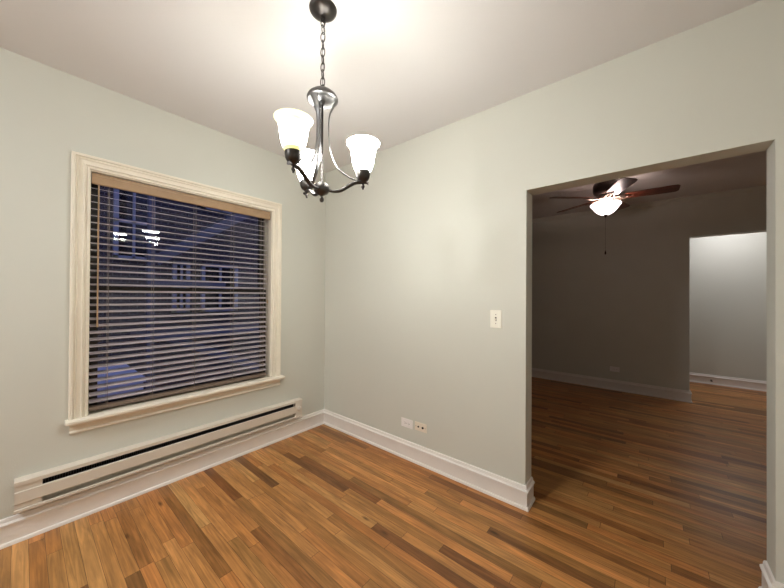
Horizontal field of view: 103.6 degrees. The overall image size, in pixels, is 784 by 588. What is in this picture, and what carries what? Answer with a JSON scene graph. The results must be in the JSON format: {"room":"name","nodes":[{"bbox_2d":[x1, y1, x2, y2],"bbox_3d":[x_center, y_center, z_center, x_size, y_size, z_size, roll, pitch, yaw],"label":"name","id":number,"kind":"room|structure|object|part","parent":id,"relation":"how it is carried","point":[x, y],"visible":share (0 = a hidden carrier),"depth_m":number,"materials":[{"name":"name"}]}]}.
{"room":"dining room","nodes":[
{"label":"dining room","id":0,"kind":"room"},
{"bbox_2d":[0,47,325,519],"bbox_3d":[-2.490,0.013,1.281,0.200,2.640,5.330,0,0,40],"label":"wall","id":1,"kind":"structure","parent":0,"point":[47,113],"depth_m":1.82,"materials":[{"name":"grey paint"}]},
{"bbox_2d":[14,397,301,514],"bbox_3d":[-1.444,1.091,2.319,0.079,0.174,1.766,0,0,40],"label":"baseboard heater","id":2,"kind":"object","parent":1,"relation":"attached to","point":[40,488],"visible":1,"depth_m":2.04,"materials":[{"name":"beige metal"}]},
{"bbox_3d":[-1.471,1.092,2.342,0.009,0.164,1.758,0,0,40],"label":"plate","id":3,"kind":"part","parent":2,"relation":"part of","materials":[{"name":"beige metal"}]},
{"bbox_2d":[0,409,323,549],"bbox_3d":[-2.369,1.262,1.252,0.026,0.145,5.200,0,0,40],"label":"baseboard","id":4,"kind":"structure","parent":1,"relation":"attached to","point":[17,528],"depth_m":2.05,"materials":[{"name":"white paint"}]},
{"bbox_2d":[64,151,284,434],"bbox_3d":[-1.523,-0.002,2.390,0.265,1.671,1.388,0,0,40],"label":"window","id":5,"kind":"structure","parent":1,"relation":"in","point":[80,419],"depth_m":2.03,"materials":[{"name":"beige paint"}]},
{"bbox_3d":[-1.490,0.758,2.354,0.166,0.024,1.388,0,0,40],"label":"sill","id":6,"kind":"part","parent":5,"relation":"part of","materials":[{"name":"beige paint"}]},
{"bbox_3d":[-1.558,0.353,2.411,0.030,0.790,1.181,0,0,40],"label":"sash","id":7,"kind":"part","parent":5,"relation":"part of","materials":[{"name":"brown metal"}]},
{"bbox_3d":[-1.580,-0.379,2.437,0.030,0.745,1.181,0,0,40],"label":"sash","id":8,"kind":"part","parent":5,"relation":"part of","materials":[{"name":"wood"}]},
{"bbox_2d":[88,172,269,410],"bbox_3d":[-1.505,-0.007,2.363,0.073,1.478,1.163,0,0,40],"label":"blind","id":9,"kind":"object","parent":5,"relation":"attached to","point":[98,179],"visible":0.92,"depth_m":2.23,"materials":[{"name":"beige wood"}]},
{"bbox_3d":[-1.830,0.013,1.987,0.054,1.402,0.003,0,0,40],"label":"ladder cord","id":10,"kind":"part","parent":9,"relation":"part of","materials":[{"name":"beige fabric"}]},
{"bbox_3d":[-1.681,0.015,2.166,0.054,1.402,0.003,0,0,40],"label":"ladder cord","id":11,"kind":"part","parent":9,"relation":"part of","materials":[{"name":"beige fabric"}]},
{"bbox_3d":[-1.519,0.719,2.362,0.050,0.026,1.152,0,0,40],"label":"rail","id":12,"kind":"part","parent":9,"relation":"part of","materials":[{"name":"beige wood"}]},
{"bbox_3d":[-1.516,0.017,2.365,0.054,1.402,0.003,0,0,40],"label":"ladder cord","id":13,"kind":"part","parent":9,"relation":"part of","materials":[{"name":"beige fabric"}]},
{"bbox_3d":[-1.337,0.019,2.579,0.054,1.402,0.003,0,0,40],"label":"ladder cord","id":14,"kind":"part","parent":9,"relation":"part of","materials":[{"name":"beige fabric"}]},
{"bbox_3d":[-1.171,0.021,2.779,0.054,1.402,0.003,0,0,40],"label":"ladder cord","id":15,"kind":"part","parent":9,"relation":"part of","materials":[{"name":"beige fabric"}]},
{"bbox_3d":[-1.121,-0.309,2.783,0.004,0.720,0.011,0,0,40],"label":"lift cord","id":16,"kind":"part","parent":9,"relation":"part of","materials":[{"name":"beige fabric"}]},
{"bbox_2d":[0,377,766,587],"bbox_3d":[0.692,1.417,1.824,5.800,0.120,10.600,0,0,40],"label":"floor","id":17,"kind":"structure","parent":0,"point":[631,490],"depth_m":1.85,"materials":[{"name":"brown wood"}]},
{"bbox_2d":[0,0,766,218],"bbox_3d":[0.710,-1.343,1.839,5.800,0.120,10.600,0,0,40],"label":"ceiling","id":18,"kind":"structure","parent":0,"point":[398,71],"depth_m":1.66,"materials":[{"name":"white paint"}]},
{"bbox_2d":[274,0,379,201],"bbox_3d":[-0.349,-0.854,1.399,0.459,0.876,0.462,0,0,40],"label":"chandelier","id":19,"kind":"object","parent":18,"relation":"hanging from","point":[294,125],"visible":1,"depth_m":1.37,"materials":[{"name":"grey metal"}]},
{"bbox_3d":[-0.391,-0.626,1.229,0.151,0.138,0.151,0,0,40],"label":"lamp shade","id":20,"kind":"part","parent":19,"relation":"part of","materials":[{"name":"white glass"}]},
{"bbox_3d":[-0.364,-0.491,1.292,0.023,0.062,0.194,0,0,24],"label":"arm","id":21,"kind":"part","parent":19,"relation":"part of","materials":[{"name":"grey metal"}]},
{"bbox_3d":[-0.426,-0.625,1.547,0.151,0.138,0.151,0,0,40],"label":"lamp shade","id":22,"kind":"part","parent":19,"relation":"part of","materials":[{"name":"white glass"}]},
{"bbox_3d":[-0.386,-0.491,1.490,0.023,0.062,0.194,1,0,-36],"label":"arm","id":23,"kind":"part","parent":19,"relation":"part of","materials":[{"name":"grey metal"}]},
{"bbox_3d":[-0.317,-0.674,1.398,0.009,0.385,0.009,0,0,40],"label":"rod","id":24,"kind":"part","parent":19,"relation":"part of","materials":[{"name":"grey metal"}]},
{"bbox_3d":[-0.314,-1.097,1.401,0.019,0.319,0.021,1,0,-34],"label":"chain","id":25,"kind":"part","parent":19,"relation":"part of","materials":[{"name":"grey metal"}]},
{"bbox_3d":[-0.203,-0.490,1.410,0.194,0.062,0.023,0,0,-6],"label":"arm","id":26,"kind":"part","parent":19,"relation":"part of","materials":[{"name":"grey metal"}]},
{"bbox_3d":[-0.133,-0.623,1.418,0.151,0.138,0.151,0,0,40],"label":"lamp shade","id":27,"kind":"part","parent":19,"relation":"part of","materials":[{"name":"white glass"}]},
{"bbox_2d":[550,177,680,254],"bbox_3d":[2.307,-0.841,3.279,1.112,0.846,1.136,0,0,40],"label":"ceiling fan","id":28,"kind":"object","parent":18,"relation":"hanging from","point":[605,191],"visible":0.99,"depth_m":3.19,"materials":[{"name":"brown wood"}]},
{"bbox_3d":[1.901,-1.022,3.282,0.420,0.007,0.136,0,12,-1],"label":"blade","id":29,"kind":"part","parent":28,"relation":"part of","materials":[{"name":"brown wood"}]},
{"bbox_3d":[2.152,-1.019,3.644,0.136,0.007,0.420,-12,4,-19],"label":"blade","id":30,"kind":"part","parent":28,"relation":"part of","materials":[{"name":"brown wood"}]},
{"bbox_3d":[2.274,-0.641,3.288,0.003,0.357,0.002,0,0,40],"label":"pull chain","id":31,"kind":"part","parent":28,"relation":"part of","materials":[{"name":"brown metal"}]},
{"bbox_3d":[2.275,-0.902,3.290,0.278,0.120,0.278,0,0,40],"label":"lamp shade","id":32,"kind":"part","parent":28,"relation":"part of","materials":[{"name":"white glass"}]},
{"bbox_3d":[2.168,-1.022,2.931,0.136,0.007,0.420,13,3,16],"label":"blade","id":33,"kind":"part","parent":28,"relation":"part of","materials":[{"name":"brown wood"}]},
{"bbox_3d":[2.574,-1.017,3.518,0.420,0.007,0.136,1,-12,-37],"label":"blade","id":34,"kind":"part","parent":28,"relation":"part of","materials":[{"name":"brown wood"}]},
{"bbox_3d":[2.584,-1.019,3.077,0.420,0.007,0.136,0,-12,35],"label":"blade","id":35,"kind":"part","parent":28,"relation":"part of","materials":[{"name":"brown wood"}]},
{"bbox_2d":[324,0,783,583],"bbox_3d":[0.633,0.039,2.233,3.780,2.640,0.130,0,0,40],"label":"wall","id":36,"kind":"structure","parent":0,"point":[418,259],"depth_m":2.07,"materials":[{"name":"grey paint"}]},
{"bbox_2d":[401,417,412,428],"bbox_3d":[0.123,1.070,2.557,0.116,0.071,0.008,0,0,40],"label":"wall outlet","id":37,"kind":"object","parent":36,"relation":"attached to","point":[405,422],"visible":1,"depth_m":2.55,"materials":[{"name":"white plastic"}]},
{"bbox_2d":[415,421,426,432],"bbox_3d":[0.228,1.065,2.467,0.114,0.068,0.012,0,0,40],"label":"jack plate","id":38,"kind":"object","parent":36,"relation":"attached to","point":[419,426],"visible":1,"depth_m":2.46,"materials":[{"name":"beige plastic"}]},
{"bbox_2d":[324,409,534,511],"bbox_3d":[0.108,1.286,2.640,2.057,0.145,0.156,0,0,40],"label":"baseboard","id":39,"kind":"structure","parent":36,"relation":"attached to","point":[521,496],"depth_m":2.32,"materials":[{"name":"white paint"}]},
{"bbox_2d":[490,310,501,327],"bbox_3d":[0.698,0.169,2.082,0.078,0.120,0.017,0,0,40],"label":"light switch","id":40,"kind":"object","parent":36,"relation":"attached to","point":[495,315],"visible":1,"depth_m":2.08,"materials":[{"name":"beige plastic"}]},
{"bbox_2d":[758,560,783,587],"bbox_3d":[1.804,1.289,1.228,0.429,0.145,0.156,0,0,40],"label":"baseboard","id":41,"kind":"structure","parent":36,"relation":"attached to","point":[768,580],"depth_m":1.35,"materials":[{"name":"white paint"}]},
{"bbox_2d":[532,191,766,390],"bbox_3d":[3.037,0.069,4.714,5.300,2.640,0.120,0,0,40],"label":"wall","id":42,"kind":"structure","parent":0,"point":[627,307],"depth_m":4.40,"materials":[{"name":"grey paint"}]},
{"bbox_2d":[532,368,692,402],"bbox_3d":[2.429,1.315,5.190,3.760,0.145,0.146,0,0,40],"label":"baseboard","id":43,"kind":"structure","parent":42,"relation":"attached to","point":[623,386],"depth_m":4.44,"materials":[{"name":"white paint"}]},
{"bbox_2d":[610,366,619,371],"bbox_3d":[3.221,1.089,4.466,0.116,0.071,0.008,0,0,40],"label":"wall outlet","id":44,"kind":"object","parent":42,"relation":"attached to","point":[614,369],"visible":1,"depth_m":4.46,"materials":[{"name":"white plastic"}]},
{"bbox_2d":[532,185,766,222],"bbox_3d":[2.992,-1.224,4.658,5.300,0.055,0.045,0,0,40],"label":"trim","id":45,"kind":"structure","parent":42,"relation":"attached to","point":[758,188],"depth_m":4.06,"materials":[{"name":"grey paint"}]},
{"bbox_2d":[690,232,766,380],"bbox_3d":[4.762,0.082,5.067,3.100,2.640,0.130,0,0,40],"label":"wall","id":46,"kind":"structure","parent":0,"point":[728,273],"depth_m":4.68,"materials":[{"name":"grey paint"}]},
{"bbox_2d":[690,372,766,391],"bbox_3d":[4.704,1.329,5.000,3.100,0.145,0.026,0,0,40],"label":"baseboard","id":47,"kind":"structure","parent":46,"relation":"attached to","point":[749,384],"depth_m":4.67,"materials":[{"name":"white paint"}]},
{"label":"outside","id":48,"kind":"structure","parent":0,"visible":0},
{"bbox_3d":[-6.461,4.446,8.007,13.100,0.200,24.000,0,0,40],"label":"ground","id":49,"kind":"structure","parent":48,"visible":0},
{"bbox_2d":[97,364,145,399],"bbox_3d":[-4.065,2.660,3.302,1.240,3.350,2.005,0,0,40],"label":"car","id":50,"kind":"object","parent":49,"relation":"on","point":[123,365],"visible":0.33,"depth_m":3.63,"materials":[{"name":"blue metal"}]},
{"bbox_2d":[98,186,258,389],"bbox_3d":[-5.744,-0.653,7.466,2.880,10.000,18.000,0,0,40],"label":"building","id":51,"kind":"structure","parent":49,"relation":"on","point":[103,193],"depth_m":6.60,"materials":[{"name":"brick"}]},
{"bbox_3d":[-5.104,-1.407,6.096,0.014,1.400,0.500,0,0,40],"label":"pane","id":52,"kind":"part","parent":51,"relation":"part of","materials":[{"name":"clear glass"}]},
{"bbox_3d":[-4.594,-0.150,6.711,0.014,1.000,0.220,0,0,40],"label":"pane","id":53,"kind":"part","parent":51,"relation":"part of","materials":[{"name":"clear glass"}]},
{"bbox_3d":[-4.088,-0.143,7.318,0.014,1.000,0.700,0,0,40],"label":"pane","id":54,"kind":"part","parent":51,"relation":"part of","materials":[{"name":"clear glass"}]},
{"bbox_2d":[130,195,258,391],"bbox_3d":[-3.787,0.355,6.639,1.150,8.000,2.650,0,0,40],"label":"porch","id":55,"kind":"object","parent":49,"relation":"on","point":[222,221],"visible":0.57,"depth_m":5.89,"materials":[{"name":"grey paint"}]},
{"bbox_3d":[-4.188,0.345,5.353,0.100,8.000,0.100,0,0,40],"label":"post","id":56,"kind":"part","parent":55,"relation":"part of","materials":[{"name":"grey paint"}]},
{"bbox_3d":[-3.798,-0.190,5.828,0.070,0.080,1.220,0,0,40],"label":"railing","id":57,"kind":"part","parent":55,"relation":"part of","materials":[{"name":"grey paint"}]}
]}

